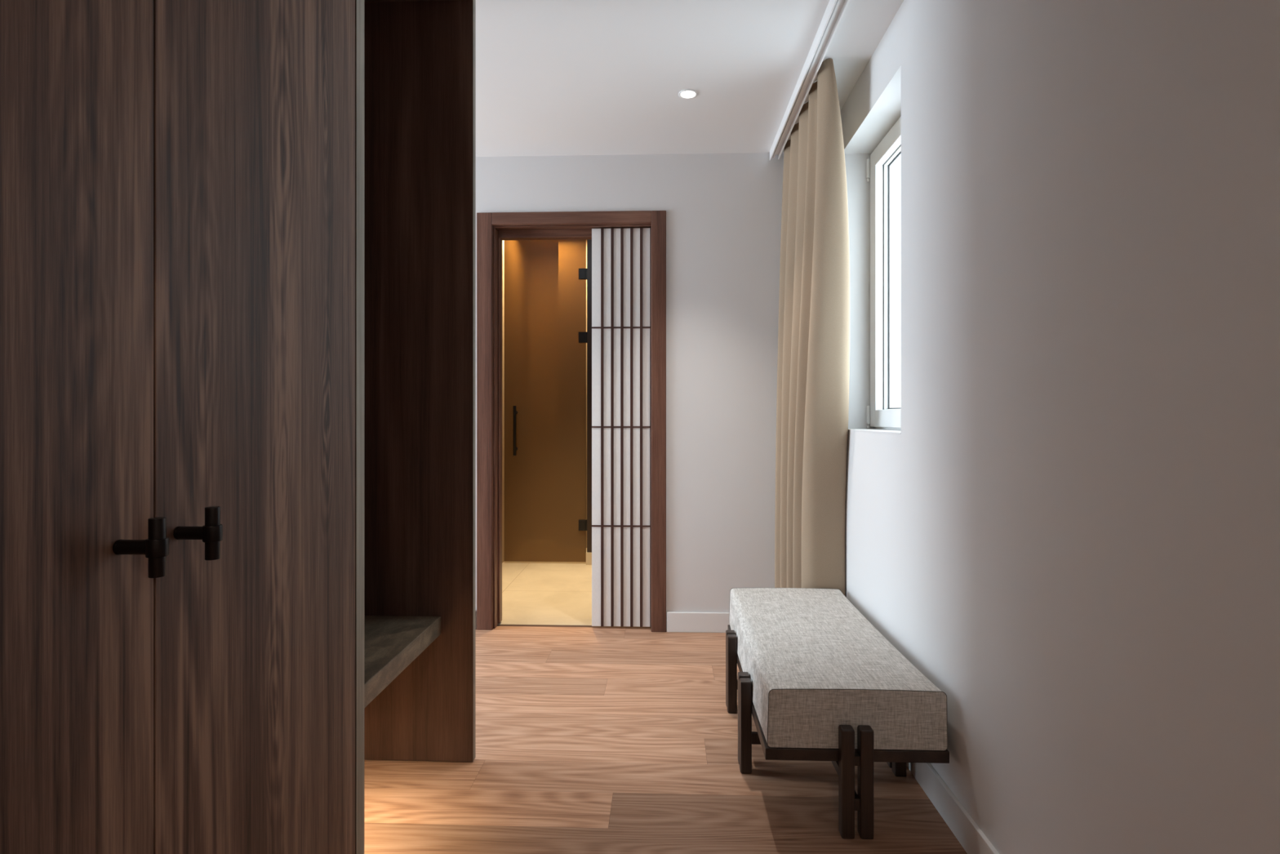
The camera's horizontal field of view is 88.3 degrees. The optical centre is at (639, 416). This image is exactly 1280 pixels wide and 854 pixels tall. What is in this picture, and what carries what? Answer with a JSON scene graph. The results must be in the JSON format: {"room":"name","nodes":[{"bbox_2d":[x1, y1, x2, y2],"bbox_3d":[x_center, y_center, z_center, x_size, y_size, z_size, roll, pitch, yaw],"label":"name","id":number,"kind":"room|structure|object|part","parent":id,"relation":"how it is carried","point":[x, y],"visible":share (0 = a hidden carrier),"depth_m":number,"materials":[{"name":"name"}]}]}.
{"room":"changing room","nodes":[
{"label":"changing room","id":0,"kind":"room"},
{"bbox_2d":[502,240,504,563],"bbox_3d":[-1.139,-0.210,4.946,0.100,2.720,2.500,0,0,2],"label":"wall","id":1,"kind":"structure","parent":0,"point":[503,241],"depth_m":5.20,"materials":[{"name":"paint"}]},
{"bbox_2d":[504,239,586,563],"bbox_3d":[-0.740,-0.201,5.151,0.657,2.699,0.075,0,0,1],"label":"glass door","id":2,"kind":"structure","parent":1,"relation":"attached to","point":[545,334],"depth_m":5.17,"materials":[{"name":"brown glass"}]},
{"bbox_3d":[-0.975,0.109,5.149,0.028,0.387,0.061,0,0,2],"label":"handle","id":3,"kind":"part","parent":2,"relation":"part of","materials":[{"name":"black metal"}]},
{"bbox_2d":[586,239,586,547],"bbox_3d":[-0.103,-0.210,6.008,2.092,2.720,0.500,0,0,2],"label":"wall","id":4,"kind":"structure","parent":0,"point":[586,239],"depth_m":5.77,"materials":[{"name":"paint"}]},
{"bbox_2d":[475,152,783,631],"bbox_3d":[-1.462,-0.128,3.647,5.407,2.555,0.120,0,0,2],"label":"wall","id":5,"kind":"structure","parent":0,"point":[724,211],"depth_m":3.52,"materials":[{"name":"paint"}]},
{"bbox_2d":[476,210,666,631],"bbox_3d":[-0.368,0.025,3.604,1.021,2.250,0.144,0,0,2],"label":"door frame","id":6,"kind":"structure","parent":5,"relation":"in","point":[492,228],"depth_m":3.55,"materials":[{"name":"brown wood"}]},
{"bbox_3d":[-0.368,-1.068,3.539,0.860,0.064,0.014,0,0,2],"label":"head casing","id":7,"kind":"part","parent":6,"relation":"part of","materials":[{"name":"brown wood"}]},
{"bbox_2d":[591,227,651,626],"bbox_3d":[-0.100,0.058,3.582,0.324,2.160,0.028,0,0,2],"label":"screen","id":8,"kind":"object","parent":6,"relation":"attached to","point":[621,258],"visible":0.99,"depth_m":3.57,"materials":[{"name":"fabric"}]},
{"bbox_3d":[0.100,0.025,3.522,0.079,2.250,0.014,0,0,2],"label":"casing","id":9,"kind":"part","parent":6,"relation":"part of","materials":[{"name":"brown wood"}]},
{"bbox_2d":[666,612,729,632],"bbox_3d":[0.534,1.097,3.506,0.782,0.106,0.013,0,0,2],"label":"baseboard","id":10,"kind":"structure","parent":5,"relation":"attached to","point":[682,622],"depth_m":3.51,"materials":[{"name":"paint"}]},
{"bbox_2d":[364,547,967,853],"bbox_3d":[-1.585,1.175,1.778,5.300,0.050,8.864,0,0,2],"label":"floor","id":11,"kind":"structure","parent":0,"point":[590,740],"depth_m":2.13,"materials":[{"name":"brown wood"}]},
{"bbox_2d":[0,0,364,853],"bbox_3d":[-0.917,-0.127,0.590,0.720,2.554,1.635,0,0,2],"label":"wardrobe","id":12,"kind":"object","parent":11,"relation":"on","point":[182,181],"visible":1,"depth_m":0.87,"materials":[{"name":"brown wood"}]},
{"bbox_3d":[-0.626,-0.162,0.557,0.020,2.443,0.530,0,0,2],"label":"door","id":13,"kind":"part","parent":12,"relation":"part of","materials":[{"name":"brown wood"}]},
{"bbox_3d":[-0.579,0.152,0.767,0.058,0.068,0.022,0,0,2],"label":"handle","id":14,"kind":"part","parent":12,"relation":"part of","materials":[{"name":"brown metal"}]},
{"bbox_3d":[-0.576,0.152,0.861,0.058,0.068,0.022,0,0,2],"label":"handle","id":15,"kind":"part","parent":12,"relation":"part of","materials":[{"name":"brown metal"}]},
{"bbox_3d":[-0.606,-0.162,1.091,0.020,2.443,0.532,0,0,2],"label":"door","id":16,"kind":"part","parent":12,"relation":"part of","materials":[{"name":"brown wood"}]},
{"bbox_3d":[-0.916,-0.127,1.389,0.662,2.554,0.037,0,0,2],"label":"panel","id":17,"kind":"part","parent":12,"relation":"part of","materials":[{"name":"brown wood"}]},
{"bbox_2d":[364,0,475,761],"bbox_3d":[-0.899,-0.127,1.818,0.663,2.554,0.820,0,0,2],"label":"wood panel","id":18,"kind":"object","parent":11,"relation":"on","point":[420,55],"visible":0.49,"depth_m":2.19,"materials":[{"name":"brown wood"}]},
{"bbox_2d":[364,615,440,707],"bbox_3d":[-0.944,0.693,1.806,0.538,0.060,0.791,0,0,2],"label":"shelf","id":19,"kind":"object","parent":18,"relation":"attached to","point":[391,642],"visible":0.24,"depth_m":1.94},
{"bbox_3d":[-0.892,-1.393,1.804,0.643,0.021,0.792,0,0,2],"label":"panel","id":20,"kind":"part","parent":18,"relation":"part of","materials":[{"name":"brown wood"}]},
{"bbox_2d":[586,239,591,564],"bbox_3d":[0.197,-0.210,5.136,1.229,2.720,0.100,0,0,2],"label":"panel","id":21,"kind":"object","parent":11,"relation":"on","point":[588,553],"visible":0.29,"depth_m":5.13,"materials":[{"name":"black"}]},
{"bbox_2d":[725,587,949,839],"bbox_3d":[0.604,0.951,2.375,0.542,0.398,1.169,0,0,2],"label":"bench","id":22,"kind":"object","parent":11,"relation":"on","point":[817,680],"visible":1,"depth_m":1.89,"materials":[{"name":"fabric"}]},
{"bbox_3d":[0.360,1.002,2.621,0.036,0.297,0.036,0,0,2],"label":"leg","id":23,"kind":"part","parent":22,"relation":"part of","materials":[{"name":"brown wood"}]},
{"bbox_3d":[0.358,1.002,2.570,0.036,0.297,0.036,0,0,2],"label":"leg","id":24,"kind":"part","parent":22,"relation":"part of","materials":[{"name":"brown wood"}]},
{"bbox_3d":[0.344,1.002,2.189,0.036,0.297,0.036,0,0,2],"label":"leg","id":25,"kind":"part","parent":22,"relation":"part of","materials":[{"name":"brown wood"}]},
{"bbox_3d":[0.342,1.002,2.138,0.036,0.297,0.036,0,0,2],"label":"leg","id":26,"kind":"part","parent":22,"relation":"part of","materials":[{"name":"brown wood"}]},
{"bbox_2d":[728,587,946,750],"bbox_3d":[0.621,0.838,2.375,0.503,0.172,1.088,0,0,2],"label":"cushion","id":27,"kind":"object","parent":22,"relation":"on","point":[812,664],"depth_m":1.95,"materials":[{"name":"fabric"}]},
{"bbox_3d":[0.622,0.941,2.374,0.505,0.032,1.096,0,0,2],"label":"frame","id":28,"kind":"part","parent":22,"relation":"part of","materials":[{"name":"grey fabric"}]},
{"bbox_3d":[0.567,1.002,1.810,0.036,0.297,0.036,0,0,2],"label":"leg","id":29,"kind":"part","parent":22,"relation":"part of","materials":[{"name":"brown wood"}]},
{"bbox_3d":[0.619,1.002,1.808,0.036,0.297,0.036,0,0,2],"label":"leg","id":30,"kind":"part","parent":22,"relation":"part of","materials":[{"name":"brown wood"}]},
{"bbox_3d":[0.833,1.054,2.120,0.036,0.193,0.036,0,0,2],"label":"leg","id":31,"kind":"part","parent":22,"relation":"part of","materials":[{"name":"brown wood"}]},
{"bbox_2d":[475,0,903,156],"bbox_3d":[-1.578,-1.455,0.534,5.407,0.100,6.150,0,0,2],"label":"ceiling","id":32,"kind":"structure","parent":0,"point":[554,77],"depth_m":2.67,"materials":[{"name":"paint"}]},
{"bbox_2d":[678,88,697,98],"bbox_3d":[0.209,-1.402,2.866,0.082,0.004,0.082,0,0,2],"label":"recessed light","id":33,"kind":"object","parent":32,"relation":"in","point":[686,93],"visible":1,"depth_m":2.86,"materials":[{"name":"paint"}]},
{"bbox_2d":[769,0,849,160],"bbox_3d":[0.629,-1.380,1.284,0.050,0.050,4.412,0,0,2],"label":"track","id":34,"kind":"object","parent":32,"relation":"attached to","point":[835,10],"visible":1,"depth_m":2.61,"materials":[{"name":"metal"}]},
{"bbox_2d":[774,58,849,595],"bbox_3d":[0.810,-0.132,3.023,0.212,2.540,0.884,0,0,-1],"label":"curtain","id":35,"kind":"object","parent":34,"relation":"hanging from","point":[813,361],"visible":0.88,"depth_m":2.91,"materials":[{"name":"fabric"}]},
{"bbox_2d":[840,0,1279,853],"bbox_3d":[0.964,-0.128,0.429,0.280,2.555,6.130,0,0,2],"label":"wall","id":36,"kind":"structure","parent":0,"point":[1069,528],"depth_m":1.29,"materials":[{"name":"paint"}]},
{"bbox_2d":[848,115,901,433],"bbox_3d":[1.010,-0.571,2.627,0.212,1.259,0.760,0,0,2],"label":"window","id":37,"kind":"structure","parent":36,"relation":"in","point":[880,415],"depth_m":2.92,"materials":[{"name":"white plastic"}]},
{"bbox_3d":[0.977,0.057,2.628,0.146,0.004,0.758,0,0,2],"label":"sill","id":38,"kind":"part","parent":37,"relation":"part of","materials":[{"name":"paint"}]},
{"bbox_3d":[1.047,-0.572,2.625,0.034,1.233,0.734,0,0,2],"label":"sash","id":39,"kind":"part","parent":37,"relation":"part of","materials":[{"name":"white plastic"}]},
{"bbox_2d":[906,762,999,853],"bbox_3d":[0.818,1.101,0.428,0.012,0.097,6.116,0,0,2],"label":"baseboard","id":40,"kind":"structure","parent":36,"relation":"attached to","point":[968,833],"depth_m":1.83,"materials":[{"name":"paint"}]}
]}

